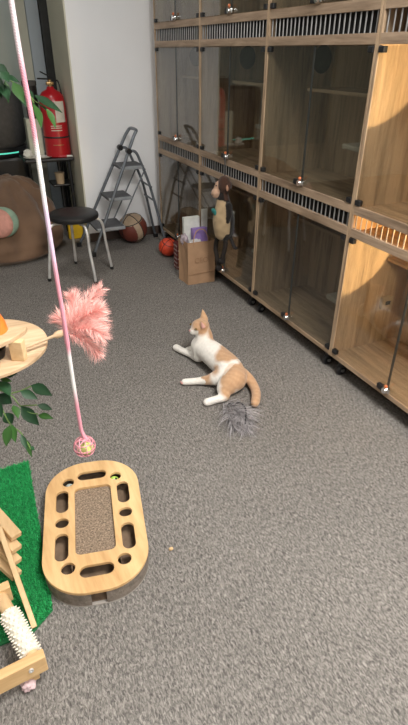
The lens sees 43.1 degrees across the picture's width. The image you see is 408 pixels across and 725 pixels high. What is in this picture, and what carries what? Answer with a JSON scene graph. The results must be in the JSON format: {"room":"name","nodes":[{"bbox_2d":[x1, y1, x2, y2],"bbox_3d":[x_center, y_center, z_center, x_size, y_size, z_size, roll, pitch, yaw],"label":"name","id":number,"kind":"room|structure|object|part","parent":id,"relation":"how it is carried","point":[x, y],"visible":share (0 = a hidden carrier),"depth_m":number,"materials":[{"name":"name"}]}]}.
{"room":"cat boarding room","nodes":[
{"label":"cat boarding room","id":0,"kind":"room"},
{"bbox_2d":[32,168,51,199],"bbox_3d":[-2.520,-2.774,4.686,5.200,2.900,0.100,-13,34,-21],"label":"wall","id":1,"kind":"structure","parent":0,"point":[34,171],"depth_m":5.54,"materials":[{"name":"grey paint"}]},
{"bbox_2d":[0,0,46,168],"bbox_3d":[-2.642,-2.786,4.509,2.175,2.220,0.059,-13,34,-21],"label":"window","id":2,"kind":"structure","parent":1,"relation":"in","point":[8,53],"depth_m":4.85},
{"bbox_2d":[24,0,62,208],"bbox_3d":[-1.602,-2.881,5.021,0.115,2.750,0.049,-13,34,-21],"label":"door","id":3,"kind":"structure","parent":1,"relation":"in","point":[31,7],"depth_m":4.97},
{"bbox_2d":[37,0,71,206],"bbox_3d":[-1.482,-2.897,5.050,0.120,2.750,0.089,-13,34,-21],"label":"trim","id":4,"kind":"structure","parent":1,"relation":"attached to","point":[42,4],"depth_m":4.92,"materials":[{"name":"paint"}]},
{"bbox_2d":[64,0,165,233],"bbox_3d":[-0.444,-2.667,4.534,1.588,2.900,0.620,-13,34,-21],"label":"wall","id":5,"kind":"structure","parent":0,"point":[112,46],"depth_m":4.25,"materials":[{"name":"white paint"}]},
{"bbox_2d":[46,0,89,238],"bbox_3d":[-1.171,-2.498,4.244,0.012,2.900,0.619,-13,34,-21],"label":"trim","id":6,"kind":"structure","parent":5,"relation":"attached to","point":[56,8],"depth_m":4.30,"materials":[{"name":"white paint"}]},
{"bbox_2d":[90,225,160,241],"bbox_3d":[-0.729,-1.212,4.851,0.688,0.075,0.014,-13,34,-21],"label":"baseboard","id":7,"kind":"structure","parent":5,"relation":"attached to","point":[109,234],"depth_m":4.80,"materials":[{"name":"black plastic"}]},
{"bbox_2d":[0,225,407,724],"bbox_3d":[-0.724,0.509,2.105,5.200,0.050,8.600,-13,34,-21],"label":"floor","id":8,"kind":"structure","parent":0,"point":[280,596],"depth_m":1.97,"materials":[{"name":"grey carpet"}]},
{"bbox_2d":[0,90,28,177],"bbox_3d":[-1.980,-1.919,4.928,0.635,1.190,0.630,-13,34,-21],"label":"machine","id":9,"kind":"object","parent":8,"relation":"on","point":[12,127],"visible":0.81,"depth_m":4.68,"materials":[{"name":"black plastic"}]},
{"bbox_2d":[0,151,18,154],"bbox_3d":[-1.855,-1.886,4.672,0.363,0.012,0.063,-15,34,-23],"label":"light","id":10,"kind":"object","parent":9,"relation":"on","point":[1,152],"depth_m":4.70,"materials":[{"name":"teal plastic"}]},
{"bbox_2d":[0,581,47,693],"bbox_3d":[-0.654,0.813,1.431,0.371,0.124,0.296,-16,35,-25],"label":"toy","id":11,"kind":"object","parent":8,"relation":"on","point":[25,671],"visible":1,"depth_m":1.40,"materials":[{"name":"brown wood"}]},
{"bbox_2d":[0,459,53,645],"bbox_3d":[-0.951,0.684,1.735,0.846,0.027,0.853,-13,34,-21],"label":"mat","id":12,"kind":"object","parent":8,"relation":"on","point":[17,498],"visible":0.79,"depth_m":1.83,"materials":[{"name":"green carpet"}]},
{"bbox_2d":[0,508,36,628],"bbox_3d":[-0.614,0.626,1.643,0.388,0.226,0.114,26,39,35],"label":"frame","id":13,"kind":"object","parent":12,"relation":"on","point":[9,545],"visible":1,"depth_m":1.63,"materials":[{"name":"brown wood"}]},
{"bbox_2d":[0,319,63,378],"bbox_3d":[-0.725,-0.058,1.265,0.712,1.770,0.401,10,32,15],"label":"cat tree","id":14,"kind":"object","parent":12,"relation":"on","point":[25,343],"visible":0.92,"depth_m":1.21,"materials":[{"name":"brown wood"}]},
{"bbox_2d":[0,346,5,359],"bbox_3d":[-0.504,-0.027,1.211,0.080,0.030,0.080,-13,34,-21],"label":"bowl","id":15,"kind":"object","parent":14,"relation":"on","point":[3,349],"visible":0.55,"depth_m":1.21,"materials":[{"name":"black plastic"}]},
{"bbox_2d":[0,314,7,334],"bbox_3d":[-0.489,-0.100,1.181,0.068,0.062,0.068,-13,34,-21],"label":"cup","id":16,"kind":"object","parent":14,"relation":"on","point":[3,327],"visible":1,"depth_m":1.18,"materials":[{"name":"plastic"}]},
{"bbox_2d":[0,327,26,347],"bbox_3d":[-0.540,-0.043,1.157,0.253,0.011,0.146,-1,31,-2],"label":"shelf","id":17,"kind":"object","parent":14,"relation":"attached to","point":[11,337],"depth_m":1.18,"materials":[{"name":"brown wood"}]},
{"bbox_2d":[0,373,52,456],"bbox_3d":[-0.557,0.075,1.250,0.429,0.202,0.112,13,33,20],"label":"ivy vine","id":18,"kind":"object","parent":14,"relation":"attached to","point":[27,413],"visible":0.95,"depth_m":1.21,"materials":[{"name":"plant"}]},
{"bbox_3d":[-0.557,0.055,1.273,0.400,0.192,0.068,18,35,26],"label":"stem","id":19,"kind":"part","parent":18,"relation":"part of","materials":[{"name":"green plant"}]},
{"bbox_2d":[0,64,61,127],"bbox_3d":[-0.683,-0.666,1.300,0.287,0.172,0.580,21,37,30],"label":"ivy vine","id":20,"kind":"object","parent":14,"relation":"attached to","point":[18,91],"visible":0.88,"depth_m":1.45,"materials":[{"name":"plant"}]},
{"bbox_2d":[0,174,63,265],"bbox_3d":[-1.734,-1.251,4.400,1.044,0.592,1.002,-13,34,-21],"label":"bean bag","id":21,"kind":"object","parent":8,"relation":"on","point":[20,194],"visible":0.84,"depth_m":4.24,"materials":[{"name":"brown fabric"}]},
{"bbox_2d":[0,207,18,237],"bbox_3d":[-1.585,-1.093,4.044,0.263,0.220,0.176,-13,34,-21],"label":"round cushion","id":22,"kind":"object","parent":21,"relation":"on","point":[9,222],"visible":1,"depth_m":4.02,"materials":[{"name":"pink fabric"}]},
{"bbox_2d":[19,152,76,230],"bbox_3d":[-1.417,-1.552,4.801,0.420,0.700,0.386,-13,34,-21],"label":"side table","id":23,"kind":"object","parent":8,"relation":"on","point":[68,182],"visible":0.65,"depth_m":4.72,"materials":[{"name":"black plastic"}]},
{"bbox_3d":[-1.610,-1.596,4.899,0.042,0.672,0.032,-13,34,-21],"label":"leg","id":24,"kind":"part","parent":23,"relation":"part of","materials":[{"name":"black plastic"}]},
{"bbox_2d":[23,118,44,154],"bbox_3d":[-1.491,-1.981,4.543,0.120,0.300,0.130,-13,34,-21],"label":"storage box","id":25,"kind":"object","parent":23,"relation":"on","point":[26,120],"visible":0.49,"depth_m":4.49,"materials":[{"name":"white plastic"}]},
{"bbox_2d":[21,80,38,118],"bbox_3d":[-1.471,-2.237,4.400,0.124,0.286,0.124,-13,34,-21],"label":"canister","id":26,"kind":"object","parent":25,"relation":"on","point":[31,83],"visible":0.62,"depth_m":4.34,"materials":[{"name":"black plastic"}]},
{"bbox_3d":[-1.470,-2.344,4.335,0.124,0.036,0.124,-13,34,-21],"label":"lid","id":27,"kind":"part","parent":26,"relation":"part of","materials":[{"name":"plastic"}]},
{"bbox_2d":[23,155,51,158],"bbox_3d":[-1.440,-1.782,4.492,0.250,0.012,0.156,-13,34,-21],"label":"tray","id":28,"kind":"object","parent":23,"relation":"on","point":[33,156],"visible":0.66,"depth_m":4.50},
{"bbox_2d":[23,149,32,157],"bbox_3d":[-1.521,-1.805,4.468,0.079,0.075,0.063,-3,31,-5],"label":"crumpled tissue","id":29,"kind":"object","parent":28,"relation":"on","point":[28,153],"visible":0.99,"depth_m":4.45,"materials":[{"name":"white paper"}]},
{"bbox_2d":[37,71,70,157],"bbox_3d":[-1.286,-2.120,4.429,0.217,0.657,0.217,-13,34,-21],"label":"fire extinguisher","id":30,"kind":"object","parent":23,"relation":"on","point":[57,141],"visible":0.96,"depth_m":4.40,"materials":[{"name":"red metal"}]},
{"bbox_3d":[-1.319,-2.359,4.250,0.113,0.063,0.027,-20,36,-30],"label":"lever","id":31,"kind":"part","parent":30,"relation":"part of","materials":[{"name":"black plastic"}]},
{"bbox_2d":[54,172,64,183],"bbox_3d":[-1.312,-1.682,4.712,0.090,0.095,0.090,-13,34,-21],"label":"tub","id":32,"kind":"object","parent":23,"relation":"on","point":[59,176],"visible":1,"depth_m":4.69,"materials":[{"name":"beige plastic"}]},
{"bbox_2d":[49,179,69,186],"bbox_3d":[-1.326,-1.671,4.807,0.190,0.020,0.230,-13,34,-21],"label":"shelf","id":33,"kind":"object","parent":23,"relation":"attached to","point":[67,181],"depth_m":4.74,"materials":[{"name":"black plastic"}]},
{"bbox_3d":[-1.321,-1.567,4.854,0.042,0.672,0.032,-13,34,-21],"label":"leg","id":34,"kind":"part","parent":23,"relation":"part of","materials":[{"name":"black plastic"}]},
{"bbox_2d":[59,155,72,157],"bbox_3d":[-1.210,-1.805,4.523,0.120,0.021,0.021,-11,33,-19],"label":"marker pen","id":35,"kind":"object","parent":23,"relation":"on","point":[60,156],"visible":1,"depth_m":4.51,"materials":[{"name":"red plastic"}]},
{"bbox_3d":[-1.316,-1.641,4.979,0.042,0.672,0.032,-13,34,-21],"label":"leg","id":36,"kind":"part","parent":23,"relation":"part of","materials":[{"name":"black plastic"}]},
{"bbox_3d":[-1.199,-1.510,4.761,0.042,0.672,0.032,-13,34,-21],"label":"leg","id":37,"kind":"part","parent":23,"relation":"part of","materials":[{"name":"black plastic"}]},
{"bbox_2d":[67,225,82,238],"bbox_3d":[-1.190,-1.240,4.779,0.135,0.192,0.070,-13,34,-21],"label":"packet","id":38,"kind":"object","parent":8,"relation":"on","point":[78,230],"visible":0.39,"depth_m":4.78,"materials":[{"name":"plastic"}]},
{"bbox_2d":[47,207,113,284],"bbox_3d":[-0.955,-0.904,3.940,0.402,0.481,0.423,7,32,11],"label":"stool","id":39,"kind":"object","parent":8,"relation":"on","point":[71,216],"visible":0.94,"depth_m":3.81,"materials":[{"name":"black leather"}]},
{"bbox_3d":[-1.113,-0.830,3.859,0.168,0.415,0.021,-23,38,-33],"label":"leg","id":40,"kind":"part","parent":39,"relation":"part of","materials":[{"name":"grey metal"}]},
{"bbox_3d":[-1.030,-0.972,4.096,0.021,0.415,0.141,-11,33,-18],"label":"leg","id":41,"kind":"part","parent":39,"relation":"part of","materials":[{"name":"grey metal"}]},
{"bbox_3d":[-0.969,-1.093,3.837,0.368,0.050,0.368,-13,34,-21],"label":"seat","id":42,"kind":"part","parent":39,"relation":"part of","materials":[{"name":"black leather"}]},
{"bbox_3d":[-0.857,-0.810,3.829,0.021,0.415,0.179,-21,37,-31],"label":"leg","id":43,"kind":"part","parent":39,"relation":"part of","materials":[{"name":"grey metal"}]},
{"bbox_3d":[-0.804,-0.925,4.021,0.163,0.415,0.021,-12,33,-20],"label":"leg","id":44,"kind":"part","parent":39,"relation":"part of","materials":[{"name":"grey metal"}]},
{"bbox_2d":[42,460,148,606],"bbox_3d":[-0.393,0.584,1.866,0.348,0.072,0.602,-6,32,-11],"label":"toy","id":45,"kind":"object","parent":8,"relation":"on","point":[95,550],"visible":1,"depth_m":1.80,"materials":[{"name":"brown wood"}]},
{"bbox_3d":[-0.393,0.613,1.883,0.345,0.005,0.599,-6,32,-11],"label":"plate","id":46,"kind":"part","parent":45,"relation":"part of","materials":[{"name":"beige wood"}]},
{"bbox_2d":[76,127,165,256],"bbox_3d":[-0.720,-1.458,4.388,0.763,0.974,0.356,-13,34,-21],"label":"step ladder","id":47,"kind":"object","parent":8,"relation":"on","point":[110,224],"visible":0.97,"depth_m":4.37,"materials":[{"name":"grey metal"}]},
{"bbox_3d":[-0.805,-1.445,4.351,0.540,0.960,0.342,-13,34,-21],"label":"frame","id":48,"kind":"part","parent":47,"relation":"part of","materials":[{"name":"grey metal"}]},
{"bbox_3d":[-0.572,-1.503,4.596,0.307,0.803,0.045,-18,35,-27],"label":"leg","id":49,"kind":"part","parent":47,"relation":"part of","materials":[{"name":"grey metal"}]},
{"bbox_3d":[-0.475,-1.402,4.430,0.297,0.803,0.048,-8,32,-14],"label":"leg","id":50,"kind":"part","parent":47,"relation":"part of","materials":[{"name":"grey metal"}]},
{"bbox_2d":[119,213,146,242],"bbox_3d":[-0.645,-1.221,4.688,0.259,0.267,0.259,-13,34,-21],"label":"basketball","id":51,"kind":"object","parent":8,"relation":"on","point":[135,230],"visible":0.94,"depth_m":4.60,"materials":[{"name":"red leather"}]},
{"bbox_2d":[159,238,173,255],"bbox_3d":[-0.308,-0.983,4.396,0.155,0.160,0.155,-13,34,-21],"label":"basketball","id":52,"kind":"object","parent":8,"relation":"on","point":[166,245],"visible":0.81,"depth_m":4.34,"materials":[{"name":"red rubber"}]},
{"bbox_2d":[173,240,178,269],"bbox_3d":[-0.194,-0.861,4.138,0.074,0.215,0.081,-13,34,-21],"label":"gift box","id":53,"kind":"object","parent":8,"relation":"on","point":[176,249],"visible":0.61,"depth_m":4.11,"materials":[{"name":"red paper"}]},
{"bbox_2d":[153,0,199,239],"bbox_3d":[-0.020,-2.046,3.972,0.464,2.420,0.857,-13,34,-21],"label":"tall cabinet","id":54,"kind":"object","parent":8,"relation":"on","point":[176,22],"visible":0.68,"depth_m":4.25,"materials":[{"name":"brown wood"}]},
{"bbox_3d":[-0.023,-1.102,4.542,0.429,0.024,0.830,-13,34,-21],"label":"panel","id":55,"kind":"part","parent":54,"relation":"part of","materials":[{"name":"brown wood"}]},
{"bbox_2d":[156,26,196,40],"bbox_3d":[-0.199,-2.347,3.694,0.007,0.081,0.802,-13,34,-21],"label":"vent","id":56,"kind":"object","parent":54,"relation":"attached to","point":[158,28],"depth_m":3.70,"materials":[{"name":"metal"}]},
{"bbox_3d":[-0.199,-2.397,3.664,0.020,0.040,0.830,-13,34,-21],"label":"rail","id":57,"kind":"part","parent":54,"relation":"part of","materials":[{"name":"brown wood"}]},
{"bbox_3d":[-0.199,-2.297,3.724,0.020,0.040,0.830,-13,34,-21],"label":"rail","id":58,"kind":"part","parent":54,"relation":"part of","materials":[{"name":"brown wood"}]},
{"bbox_3d":[-0.204,-1.720,4.070,0.020,0.040,0.830,-13,34,-21],"label":"rail","id":59,"kind":"part","parent":54,"relation":"part of","materials":[{"name":"brown wood"}]},
{"bbox_3d":[-0.205,-1.630,4.124,0.020,0.040,0.830,-13,34,-21],"label":"rail","id":60,"kind":"part","parent":54,"relation":"part of","materials":[{"name":"brown wood"}]},
{"bbox_2d":[160,140,198,163],"bbox_3d":[-0.204,-1.675,4.097,0.007,0.069,0.802,-13,34,-21],"label":"vent","id":61,"kind":"object","parent":54,"relation":"attached to","point":[162,142],"depth_m":4.08,"materials":[{"name":"wood"}]},
{"bbox_3d":[-0.009,-1.767,4.148,0.410,0.014,0.830,-13,34,-21],"label":"shelf panel","id":62,"kind":"part","parent":54,"relation":"part of","materials":[{"name":"brown wood"}]},
{"bbox_2d":[182,75,198,78],"bbox_3d":[0.091,-2.130,3.873,0.275,0.016,0.660,-13,34,-21],"label":"shelf","id":63,"kind":"object","parent":54,"relation":"attached to","point":[183,76],"depth_m":3.98,"materials":[{"name":"brown wood"}]},
{"bbox_2d":[187,167,198,174],"bbox_3d":[0.098,-1.559,4.331,0.170,0.016,0.830,-13,34,-21],"label":"shelf","id":64,"kind":"object","parent":54,"relation":"attached to","point":[189,169],"depth_m":4.58,"materials":[{"name":"brown wood"}]},
{"bbox_3d":[0.162,-1.890,3.623,0.430,2.325,0.013,-13,34,-21],"label":"panel","id":65,"kind":"part","parent":54,"relation":"part of","materials":[{"name":"brown wood"}]},
{"bbox_2d":[178,229,214,284],"bbox_3d":[-0.053,-0.811,3.861,0.227,0.416,0.172,-13,34,-21],"label":"paper bag","id":66,"kind":"object","parent":8,"relation":"on","point":[196,259],"visible":0.84,"depth_m":3.83,"materials":[{"name":"brown paper"}]},
{"bbox_2d":[180,233,188,245],"bbox_3d":[-0.145,-0.900,3.794,0.060,0.102,0.072,-13,34,-21],"label":"pouch","id":67,"kind":"object","parent":66,"relation":"in","point":[184,237],"visible":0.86,"depth_m":3.77,"materials":[{"name":"plastic"}]},
{"bbox_2d":[182,215,199,242],"bbox_3d":[-0.094,-0.898,3.850,0.125,0.376,0.044,-13,34,-21],"label":"box","id":68,"kind":"object","parent":66,"relation":"in","point":[188,222],"visible":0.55,"depth_m":3.77,"materials":[{"name":"white cardboard"}]},
{"bbox_2d":[189,239,200,242],"bbox_3d":[-0.060,-0.859,3.783,0.133,0.098,0.057,-13,34,-21],"label":"wrap","id":69,"kind":"object","parent":66,"relation":"in","point":[195,240],"visible":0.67,"depth_m":3.75,"materials":[{"name":"white paper"}]},
{"bbox_2d":[191,226,207,240],"bbox_3d":[-0.032,-0.892,3.812,0.112,0.209,0.081,-13,34,-21],"label":"box","id":70,"kind":"object","parent":66,"relation":"in","point":[200,234],"visible":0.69,"depth_m":3.77,"materials":[{"name":"purple cardboard"}]},
{"bbox_3d":[-0.024,-0.904,3.733,0.127,0.124,0.015,-13,34,-21],"label":"bag handle","id":71,"kind":"part","parent":66,"relation":"part of","materials":[{"name":"paper"}]},
{"bbox_2d":[201,208,207,226],"bbox_3d":[-0.001,-0.937,3.868,0.048,0.425,0.025,-13,34,-21],"label":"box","id":72,"kind":"object","parent":66,"relation":"in","point":[204,212],"visible":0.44,"depth_m":3.78,"materials":[{"name":"white cardboard"}]},
{"bbox_2d":[173,309,260,406],"bbox_3d":[0.032,-0.048,2.705,0.349,0.294,0.713,-13,34,-21],"label":"cat","id":73,"kind":"object","parent":8,"relation":"on","point":[229,374],"visible":1,"depth_m":2.67},
{"bbox_2d":[199,0,269,305],"bbox_3d":[0.340,-1.644,3.306,0.464,2.420,0.857,-13,34,-21],"label":"tall cabinet","id":74,"kind":"object","parent":8,"relation":"on","point":[233,33],"visible":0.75,"depth_m":3.58,"materials":[{"name":"brown wood"}]},
{"bbox_2d":[211,154,236,270],"bbox_3d":[0.138,-0.950,3.428,0.147,0.768,0.278,-13,34,-21],"label":"plush","id":75,"kind":"object","parent":74,"relation":"hanging from","point":[223,217],"visible":1,"depth_m":3.39,"materials":[{"name":"fabric"}]},
{"bbox_3d":[0.101,-0.787,3.602,0.082,0.256,0.035,27,40,36],"label":"leg","id":76,"kind":"part","parent":75,"relation":"part of","materials":[{"name":"grey fabric"}]},
{"bbox_3d":[0.136,-0.780,3.534,0.033,0.177,0.061,-23,38,-34],"label":"leg","id":77,"kind":"part","parent":75,"relation":"part of","materials":[{"name":"grey fabric"}]},
{"bbox_3d":[0.156,-1.228,3.458,0.020,0.040,0.830,-13,34,-21],"label":"rail","id":78,"kind":"part","parent":74,"relation":"part of","materials":[{"name":"brown wood"}]},
{"bbox_3d":[0.156,-1.318,3.404,0.020,0.040,0.830,-13,34,-21],"label":"rail","id":79,"kind":"part","parent":74,"relation":"part of","materials":[{"name":"brown wood"}]},
{"bbox_2d":[202,156,257,186],"bbox_3d":[0.156,-1.273,3.431,0.007,0.069,0.802,-13,34,-21],"label":"vent","id":80,"kind":"object","parent":74,"relation":"attached to","point":[236,181],"depth_m":3.39,"materials":[{"name":"wood"}]},
{"bbox_3d":[0.351,-1.364,3.481,0.410,0.014,0.830,-13,34,-21],"label":"shelf panel","id":81,"kind":"part","parent":74,"relation":"part of","materials":[{"name":"brown wood"}]},
{"bbox_3d":[0.161,-1.894,3.058,0.020,0.040,0.830,-13,34,-21],"label":"rail","id":82,"kind":"part","parent":74,"relation":"part of","materials":[{"name":"brown wood"}]},
{"bbox_3d":[0.338,-0.699,3.876,0.429,0.024,0.830,-13,34,-21],"label":"panel","id":83,"kind":"part","parent":74,"relation":"part of","materials":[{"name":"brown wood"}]},
{"bbox_3d":[0.162,-1.994,2.998,0.020,0.040,0.830,-13,34,-21],"label":"rail","id":84,"kind":"part","parent":74,"relation":"part of","materials":[{"name":"brown wood"}]},
{"bbox_2d":[203,20,266,38],"bbox_3d":[0.161,-1.944,3.028,0.007,0.081,0.802,-13,34,-21],"label":"vent","id":85,"kind":"object","parent":74,"relation":"attached to","point":[205,22],"depth_m":3.02,"materials":[{"name":"metal"}]},
{"bbox_2d":[231,187,256,200],"bbox_3d":[0.459,-1.156,3.665,0.170,0.016,0.830,-13,34,-21],"label":"shelf","id":86,"kind":"object","parent":74,"relation":"attached to","point":[233,189],"depth_m":3.83,"materials":[{"name":"brown wood"}]},
{"bbox_2d":[240,46,255,68],"bbox_3d":[0.299,-2.091,3.547,0.123,0.138,0.002,-13,34,-21],"label":"vent","id":87,"kind":"object","parent":74,"relation":"attached to","point":[247,53],"depth_m":3.55,"materials":[{"name":"black plastic"}]},
{"bbox_2d":[233,80,263,85],"bbox_3d":[0.452,-1.727,3.206,0.275,0.016,0.660,-13,34,-21],"label":"shelf","id":88,"kind":"object","parent":74,"relation":"attached to","point":[248,82],"depth_m":3.29,"materials":[{"name":"brown wood"}]},
{"bbox_3d":[0.545,-1.732,3.364,0.012,2.325,0.857,-13,34,-21],"label":"panel","id":89,"kind":"part","parent":74,"relation":"part of","materials":[{"name":"brown wood"}]},
{"bbox_3d":[0.522,-1.487,2.956,0.430,2.325,0.013,-13,34,-21],"label":"panel","id":90,"kind":"part","parent":74,"relation":"part of","materials":[{"name":"brown wood"}]},
{"bbox_2d":[216,396,265,439],"bbox_3d":[0.171,0.248,2.385,0.253,0.116,0.276,10,32,15],"label":"toy","id":91,"kind":"object","parent":8,"relation":"on","point":[243,418],"visible":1,"depth_m":2.42,"materials":[{"name":"grey fur"}]},
{"bbox_2d":[252,0,383,363],"bbox_3d":[0.700,-1.241,2.639,0.464,2.420,0.857,-13,34,-21],"label":"tall cabinet","id":92,"kind":"object","parent":8,"relation":"on","point":[321,54],"visible":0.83,"depth_m":2.93,"materials":[{"name":"brown wood"}]},
{"bbox_3d":[0.698,-0.296,3.209,0.429,0.024,0.830,-13,34,-21],"label":"panel","id":93,"kind":"part","parent":92,"relation":"part of","materials":[{"name":"brown wood"}]},
{"bbox_3d":[0.528,-1.480,2.944,0.430,2.325,0.013,-13,34,-21],"label":"panel","id":94,"kind":"part","parent":92,"relation":"part of","materials":[{"name":"brown wood"}]},
{"bbox_3d":[0.516,-0.825,2.791,0.020,0.040,0.830,-13,34,-21],"label":"rail","id":95,"kind":"part","parent":92,"relation":"part of","materials":[{"name":"brown wood"}]},
{"bbox_2d":[262,180,348,225],"bbox_3d":[0.516,-0.870,2.764,0.007,0.069,0.802,-13,34,-21],"label":"vent","id":96,"kind":"object","parent":92,"relation":"attached to","point":[281,200],"depth_m":2.72,"materials":[{"name":"wood"}]},
{"bbox_3d":[0.517,-0.915,2.737,0.020,0.040,0.830,-13,34,-21],"label":"rail","id":97,"kind":"part","parent":92,"relation":"part of","materials":[{"name":"brown wood"}]},
{"bbox_3d":[0.712,-0.961,2.815,0.410,0.014,0.830,-13,34,-21],"label":"shelf panel","id":98,"kind":"part","parent":92,"relation":"part of","materials":[{"name":"brown wood"}]},
{"bbox_2d":[293,215,344,240],"bbox_3d":[0.819,-0.753,2.998,0.170,0.016,0.830,-13,34,-21],"label":"shelf","id":99,"kind":"object","parent":92,"relation":"attached to","point":[306,220],"depth_m":3.09,"materials":[{"name":"brown wood"}]},
{"bbox_3d":[0.521,-1.491,2.392,0.020,0.040,0.830,-13,34,-21],"label":"rail","id":100,"kind":"part","parent":92,"relation":"part of","materials":[{"name":"brown wood"}]},
{"bbox_2d":[314,45,331,73],"bbox_3d":[0.660,-1.689,2.880,0.123,0.138,0.002,-13,34,-21],"label":"vent","id":101,"kind":"object","parent":92,"relation":"attached to","point":[323,59],"depth_m":2.88,"materials":[{"name":"black plastic"}]},
{"bbox_2d":[271,10,379,36],"bbox_3d":[0.522,-1.541,2.361,0.007,0.081,0.802,-13,34,-21],"label":"vent","id":102,"kind":"object","parent":92,"relation":"attached to","point":[307,13],"depth_m":2.33,"materials":[{"name":"metal"}]},
{"bbox_3d":[0.522,-1.591,2.331,0.020,0.040,0.830,-13,34,-21],"label":"rail","id":103,"kind":"part","parent":92,"relation":"part of","materials":[{"name":"brown wood"}]},
{"bbox_2d":[307,87,367,97],"bbox_3d":[0.812,-1.324,2.540,0.275,0.016,0.660,-13,34,-21],"label":"shelf","id":104,"kind":"object","parent":92,"relation":"attached to","point":[350,91],"depth_m":2.60,"materials":[{"name":"brown wood"}]},
{"bbox_3d":[0.906,-1.329,2.697,0.012,2.325,0.857,-13,34,-21],"label":"panel","id":105,"kind":"part","parent":92,"relation":"part of","materials":[{"name":"brown wood"}]},
{"bbox_3d":[0.882,-1.084,2.290,0.430,2.325,0.013,-13,34,-21],"label":"panel","id":106,"kind":"part","parent":92,"relation":"part of","materials":[{"name":"brown wood"}]},
{"bbox_2d":[330,0,407,413],"bbox_3d":[1.061,-0.838,1.973,0.464,2.420,0.857,-13,34,-21],"label":"tall cabinet","id":107,"kind":"object","parent":8,"relation":"on","point":[370,339],"visible":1,"depth_m":2.43,"materials":[{"name":"brown wood"}]},
{"bbox_3d":[1.058,0.107,2.543,0.429,0.024,0.830,-13,34,-21],"label":"panel","id":108,"kind":"part","parent":107,"relation":"part of","materials":[{"name":"brown wood"}]},
{"bbox_3d":[0.876,-0.422,2.125,0.020,0.040,0.830,-13,34,-21],"label":"rail","id":109,"kind":"part","parent":107,"relation":"part of","materials":[{"name":"brown wood"}]},
{"bbox_2d":[355,216,406,248],"bbox_3d":[0.876,-0.467,2.098,0.007,0.069,0.802,-13,34,-21],"label":"vent","id":110,"kind":"object","parent":107,"relation":"attached to","point":[374,239],"depth_m":2.27,"materials":[{"name":"wood"}]},
{"bbox_3d":[0.877,-0.512,2.071,0.020,0.040,0.830,-13,34,-21],"label":"rail","id":111,"kind":"part","parent":107,"relation":"part of","materials":[{"name":"brown wood"}]},
{"bbox_3d":[1.071,-0.466,2.204,0.410,0.014,0.830,-13,34,-21],"label":"shelf panel","id":112,"kind":"part","parent":107,"relation":"part of","materials":[{"name":"brown wood"}]},
{"bbox_2d":[379,295,392,308],"bbox_3d":[0.972,-0.322,2.754,0.070,0.070,0.028,-13,34,-21],"label":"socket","id":113,"kind":"object","parent":107,"relation":"attached to","point":[385,301],"depth_m":2.74,"materials":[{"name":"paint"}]},
{"bbox_3d":[1.072,-0.558,2.149,0.410,0.014,0.830,-13,34,-21],"label":"shelf panel","id":114,"kind":"part","parent":107,"relation":"part of","materials":[{"name":"brown wood"}]},
{"bbox_3d":[0.881,-1.088,1.725,0.020,0.040,0.830,-13,34,-21],"label":"rail","id":115,"kind":"part","parent":107,"relation":"part of","materials":[{"name":"brown wood"}]},
{"bbox_3d":[0.882,-1.188,1.665,0.020,0.040,0.830,-13,34,-21],"label":"rail","id":116,"kind":"part","parent":107,"relation":"part of","materials":[{"name":"brown wood"}]},
{"bbox_2d":[386,7,407,31],"bbox_3d":[0.882,-1.138,1.695,0.007,0.081,0.802,-13,34,-21],"label":"vent","id":117,"kind":"object","parent":107,"relation":"attached to","point":[388,9],"depth_m":1.98,"materials":[{"name":"metal"}]},
{"bbox_2d":[387,256,407,269],"bbox_3d":[1.179,-0.350,2.332,0.170,0.016,0.817,-13,34,-21],"label":"shelf","id":118,"kind":"object","parent":107,"relation":"attached to","point":[390,259],"depth_m":2.58,"materials":[{"name":"brown wood"}]},
{"bbox_3d":[1.266,-0.926,2.031,0.012,2.325,0.857,-13,34,-21],"label":"panel","id":119,"kind":"part","parent":107,"relation":"part of","materials":[{"name":"brown wood"}]},
{"bbox_3d":[-0.704,-2.020,0.587,5.200,0.050,8.600,-13,34,-21],"label":"ceiling","id":120,"kind":"structure","parent":0,"visible":0},
{"bbox_2d":[8,0,113,456],"bbox_3d":[-0.251,-0.761,0.693,0.148,2.210,0.185,-13,34,-21],"label":"toy","id":121,"kind":"object","parent":120,"relation":"hanging from","point":[80,319],"visible":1,"depth_m":1.07,"materials":[{"name":"fabric"}]}
]}

